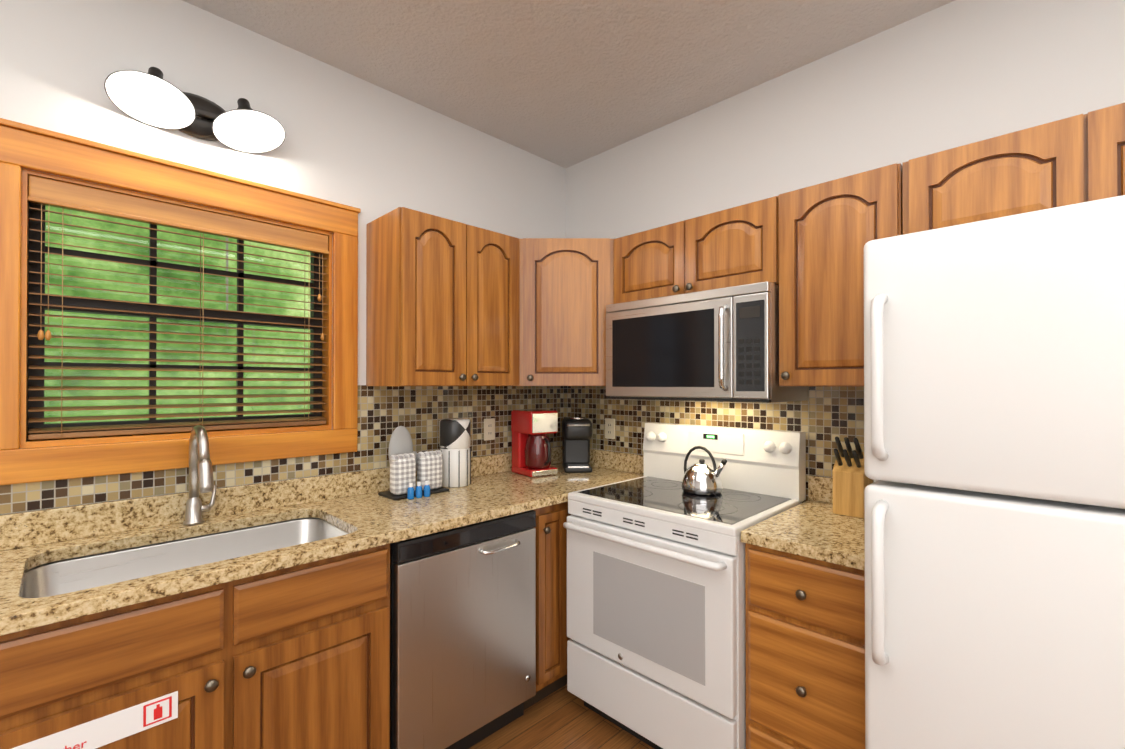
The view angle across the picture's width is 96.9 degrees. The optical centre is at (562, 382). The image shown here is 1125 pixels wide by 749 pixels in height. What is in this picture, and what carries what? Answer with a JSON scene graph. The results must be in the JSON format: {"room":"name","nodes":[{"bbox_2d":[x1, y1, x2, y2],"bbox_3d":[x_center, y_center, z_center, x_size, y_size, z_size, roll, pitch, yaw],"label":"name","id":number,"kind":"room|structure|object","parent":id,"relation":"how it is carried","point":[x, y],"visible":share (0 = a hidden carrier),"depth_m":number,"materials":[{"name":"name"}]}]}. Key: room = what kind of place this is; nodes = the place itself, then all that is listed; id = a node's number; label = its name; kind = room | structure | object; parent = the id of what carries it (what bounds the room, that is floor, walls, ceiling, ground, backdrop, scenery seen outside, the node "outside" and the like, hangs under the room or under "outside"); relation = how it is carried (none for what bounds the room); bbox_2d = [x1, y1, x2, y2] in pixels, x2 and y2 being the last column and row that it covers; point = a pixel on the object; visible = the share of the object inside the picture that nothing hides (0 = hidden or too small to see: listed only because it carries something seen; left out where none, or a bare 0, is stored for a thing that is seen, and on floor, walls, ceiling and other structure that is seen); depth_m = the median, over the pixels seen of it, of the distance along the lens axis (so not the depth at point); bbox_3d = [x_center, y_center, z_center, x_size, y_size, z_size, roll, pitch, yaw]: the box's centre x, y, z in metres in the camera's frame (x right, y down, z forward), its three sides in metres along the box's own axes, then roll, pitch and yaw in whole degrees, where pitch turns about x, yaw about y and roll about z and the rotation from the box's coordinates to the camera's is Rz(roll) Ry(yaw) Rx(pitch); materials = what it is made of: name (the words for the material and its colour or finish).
{"room":"kitchen","nodes":[
{"label":"kitchen","id":0,"kind":"room"},
{"bbox_2d":[0,0,565,514],"bbox_3d":[-1.500,0.035,1.639,0.140,2.720,4.440,0,0,45],"label":"wall","id":1,"kind":"structure","parent":0,"point":[372,152],"depth_m":1.94,"materials":[{"name":"white paint"}]},
{"bbox_2d":[20,168,331,447],"bbox_3d":[-1.308,-0.214,1.803,0.102,0.820,0.880,0,0,45],"label":"liner","id":2,"kind":"object","parent":1,"relation":"attached to","point":[327,346],"visible":0.69,"depth_m":1.65,"materials":[{"name":"brown wood"}]},
{"bbox_2d":[27,202,321,439],"bbox_3d":[-1.338,-0.217,1.832,0.050,0.790,0.856,0,0,45],"label":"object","id":3,"kind":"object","parent":2,"relation":"attached to","point":[36,277],"depth_m":1.74,"materials":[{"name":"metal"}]},
{"bbox_2d":[27,175,328,439],"bbox_3d":[-1.294,-0.219,1.789,0.066,0.784,0.856,0,0,45],"label":"window blind","id":4,"kind":"object","parent":3,"relation":"attached to","point":[55,193],"visible":0.96,"depth_m":1.71,"materials":[{"name":"brown wood"}]},
{"bbox_2d":[0,118,360,484],"bbox_3d":[-1.262,-0.226,1.756,0.030,1.042,1.096,0,0,45],"label":"window frame","id":5,"kind":"structure","parent":1,"relation":"in","point":[26,146],"depth_m":1.65,"materials":[{"name":"brown wood"}]},
{"bbox_2d":[104,67,285,152],"bbox_3d":[-1.210,-0.935,1.680,0.218,0.160,0.495,0,0,45],"label":"light fixture","id":6,"kind":"object","parent":1,"relation":"attached to","point":[152,97],"visible":1,"depth_m":1.68,"materials":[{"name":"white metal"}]},
{"bbox_2d":[0,385,563,513],"bbox_3d":[-1.145,0.196,1.891,0.005,0.369,3.299,0,0,45],"label":"tile backsplash","id":7,"kind":"structure","parent":1,"relation":"attached to","point":[381,409],"depth_m":2.19,"materials":[{"name":"tile"}]},
{"bbox_2d":[484,418,494,440],"bbox_3d":[-0.387,0.250,2.639,0.008,0.114,0.070,0,0,45],"label":"electrical outlet","id":8,"kind":"object","parent":7,"relation":"attached to","point":[489,429],"visible":1,"depth_m":2.64,"materials":[{"name":"beige plastic"}]},
{"bbox_2d":[366,207,517,385],"bbox_3d":[-0.532,-0.337,2.282,0.322,0.710,0.606,0,0,45],"label":"upper cabinet","id":9,"kind":"object","parent":1,"relation":"attached to","point":[451,303],"depth_m":2.11,"materials":[{"name":"brown wood"}]},
{"bbox_2d":[469,684,653,748],"bbox_3d":[0.022,1.415,0.014,4.580,0.060,4.580,0,0,45],"label":"floor","id":10,"kind":"structure","parent":0,"point":[563,717],"depth_m":1.99,"materials":[{"name":"brown wood"}]},
{"bbox_2d":[0,634,7,748],"bbox_3d":[-1.742,0.952,0.851,0.615,0.876,0.990,0,0,45],"label":"base cabinet","id":11,"kind":"object","parent":10,"relation":"on","point":[4,638],"depth_m":1.02,"materials":[{"name":"brown wood"}]},
{"bbox_2d":[0,446,643,635],"bbox_3d":[-0.916,0.449,1.660,0.650,0.136,3.298,0,0,45],"label":"countertop","id":12,"kind":"structure","parent":11,"relation":"on","point":[359,509],"depth_m":1.66,"materials":[{"name":"beige stone"}]},
{"bbox_2d":[21,518,349,597],"bbox_3d":[-1.069,0.619,1.502,0.510,0.205,0.820,0,0,45],"label":"sink basin","id":13,"kind":"object","parent":12,"relation":"in","point":[71,575],"visible":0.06,"depth_m":1.61,"materials":[{"name":"silver metal"}]},
{"bbox_2d":[183,425,216,524],"bbox_3d":[-1.174,0.310,1.642,0.260,0.337,0.097,0,0,45],"label":"pull-down faucet","id":14,"kind":"object","parent":12,"relation":"on","point":[200,473],"visible":0.98,"depth_m":1.68,"materials":[{"name":"silver metal"}]},
{"bbox_2d":[378,426,448,499],"bbox_3d":[-0.632,0.336,2.156,0.186,0.293,0.260,0,0,45],"label":"caddy","id":15,"kind":"object","parent":12,"relation":"on","point":[406,462],"visible":1,"depth_m":2.13,"materials":[{"name":"white fabric"}]},
{"bbox_2d":[439,418,470,487],"bbox_3d":[-0.507,0.329,2.349,0.144,0.310,0.148,0,0,45],"label":"canister","id":16,"kind":"object","parent":12,"relation":"on","point":[454,441],"visible":0.9,"depth_m":2.29,"materials":[{"name":"white ceramic"}]},
{"bbox_2d":[511,409,557,476],"bbox_3d":[-0.138,0.317,2.634,0.176,0.335,0.242,0,0,-37],"label":"coffee maker","id":17,"kind":"object","parent":12,"relation":"on","point":[531,429],"visible":0.98,"depth_m":2.58,"materials":[{"name":"red plastic"}]},
{"bbox_2d":[562,417,591,472],"bbox_3d":[0.079,0.340,2.763,0.156,0.291,0.229,0,0,-3],"label":"pod coffee maker","id":18,"kind":"object","parent":12,"relation":"on","point":[576,434],"visible":1,"depth_m":2.69,"materials":[{"name":"black plastic"}]},
{"bbox_2d":[390,510,535,748],"bbox_3d":[-0.524,0.960,2.029,0.643,0.874,0.605,0,0,45],"label":"dishwasher","id":19,"kind":"object","parent":10,"relation":"on","point":[462,637],"visible":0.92,"depth_m":1.79,"materials":[{"name":"silver metal"}]},
{"bbox_2d":[524,502,570,709],"bbox_3d":[-0.262,0.960,2.334,0.615,0.876,0.180,0,0,45],"label":"base cabinet","id":20,"kind":"object","parent":10,"relation":"on","point":[551,536],"depth_m":2.12,"materials":[{"name":"brown wood"}]},
{"bbox_2d":[563,422,805,748],"bbox_3d":[0.484,0.800,2.059,0.754,1.193,0.696,0,0,45],"label":"range","id":21,"kind":"object","parent":10,"relation":"on","point":[656,626],"visible":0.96,"depth_m":1.87,"materials":[{"name":"white metal"}]},
{"bbox_2d":[681,446,726,494],"bbox_3d":[0.609,0.372,2.132,0.204,0.196,0.172,0,0,45],"label":"kettle","id":22,"kind":"object","parent":21,"relation":"on","point":[701,477],"visible":1,"depth_m":2.08,"materials":[{"name":"silver metal"}]},
{"bbox_2d":[745,543,864,748],"bbox_3d":[0.925,0.956,1.691,0.375,0.877,0.644,0,0,45],"label":"drawers","id":23,"kind":"object","parent":10,"relation":"on","point":[805,652],"visible":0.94,"depth_m":1.49,"materials":[{"name":"brown wood"}]},
{"bbox_2d":[741,475,864,570],"bbox_3d":[0.932,0.449,1.700,0.378,0.136,0.633,0,0,45],"label":"countertop","id":24,"kind":"structure","parent":23,"relation":"on","point":[810,529],"depth_m":1.60,"materials":[{"name":"beige stone"}]},
{"bbox_2d":[833,437,872,517],"bbox_3d":[1.055,0.338,1.819,0.100,0.284,0.163,0,0,45],"label":"knife block","id":25,"kind":"object","parent":24,"relation":"on","point":[851,481],"visible":0.98,"depth_m":1.79,"materials":[{"name":"brown wood"}]},
{"bbox_2d":[864,195,1124,748],"bbox_3d":[1.262,0.512,1.206,0.780,1.760,0.808,0,0,45],"label":"refrigerator","id":26,"kind":"object","parent":10,"relation":"on","point":[994,424],"visible":1,"depth_m":1.06,"materials":[{"name":"white metal"}]},
{"bbox_2d":[182,0,954,167],"bbox_3d":[0.022,-1.364,0.029,4.580,0.060,4.580,0,0,45],"label":"ceiling","id":27,"kind":"structure","parent":0,"point":[565,83],"depth_m":1.98,"materials":[{"name":"white paint"}]},
{"bbox_2d":[566,0,1124,477],"bbox_3d":[1.590,0.034,1.593,4.300,2.720,0.140,0,0,45],"label":"wall","id":28,"kind":"structure","parent":0,"point":[954,74],"depth_m":1.91,"materials":[{"name":"white paint"}]},
{"bbox_2d":[518,238,613,385],"bbox_3d":[0.020,-0.335,2.611,0.638,0.710,0.638,0,0,45],"label":"upper cabinet","id":29,"kind":"object","parent":28,"relation":"attached to","point":[566,285],"depth_m":2.38,"materials":[{"name":"brown wood"}]},
{"bbox_2d":[614,196,777,303],"bbox_3d":[0.631,-0.527,2.225,0.775,0.330,0.322,0,0,45],"label":"upper cabinet","id":30,"kind":"object","parent":28,"relation":"attached to","point":[735,246],"depth_m":2.06,"materials":[{"name":"brown wood"}]},
{"bbox_2d":[606,281,807,402],"bbox_3d":[0.592,-0.141,2.172,0.756,0.437,0.444,0,0,45],"label":"over-the-range microwave","id":31,"kind":"object","parent":30,"relation":"attached to","point":[721,344],"visible":1,"depth_m":1.97,"materials":[{"name":"silver metal"}]},
{"bbox_2d":[564,386,873,502],"bbox_3d":[0.661,0.275,2.416,1.800,0.520,0.006,0,0,45],"label":"tile backsplash","id":32,"kind":"structure","parent":28,"relation":"attached to","point":[822,417],"depth_m":2.25,"materials":[{"name":"tile"}]},
{"bbox_2d":[605,418,614,438],"bbox_3d":[0.266,0.261,2.799,0.070,0.114,0.008,0,0,45],"label":"electrical outlet","id":33,"kind":"object","parent":32,"relation":"attached to","point":[609,428],"visible":1,"depth_m":2.80,"materials":[{"name":"beige plastic"}]},
{"bbox_2d":[778,163,905,386],"bbox_3d":[1.040,-0.339,1.816,0.380,0.710,0.322,0,0,45],"label":"upper cabinet","id":34,"kind":"object","parent":28,"relation":"attached to","point":[824,229],"depth_m":1.71,"materials":[{"name":"brown wood"}]},
{"bbox_2d":[902,103,1124,233],"bbox_3d":[1.461,-0.547,1.396,0.800,0.300,0.322,0,0,45],"label":"upper cabinet","id":35,"kind":"object","parent":28,"relation":"attached to","point":[1080,158],"depth_m":1.37,"materials":[{"name":"brown wood"}]},
{"label":"outside","id":36,"kind":"structure","parent":0,"visible":0},
{"bbox_2d":[44,206,309,423],"bbox_3d":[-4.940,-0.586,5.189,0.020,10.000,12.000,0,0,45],"label":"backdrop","id":37,"kind":"structure","parent":36,"point":[97,264],"depth_m":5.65,"materials":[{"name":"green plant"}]}
]}

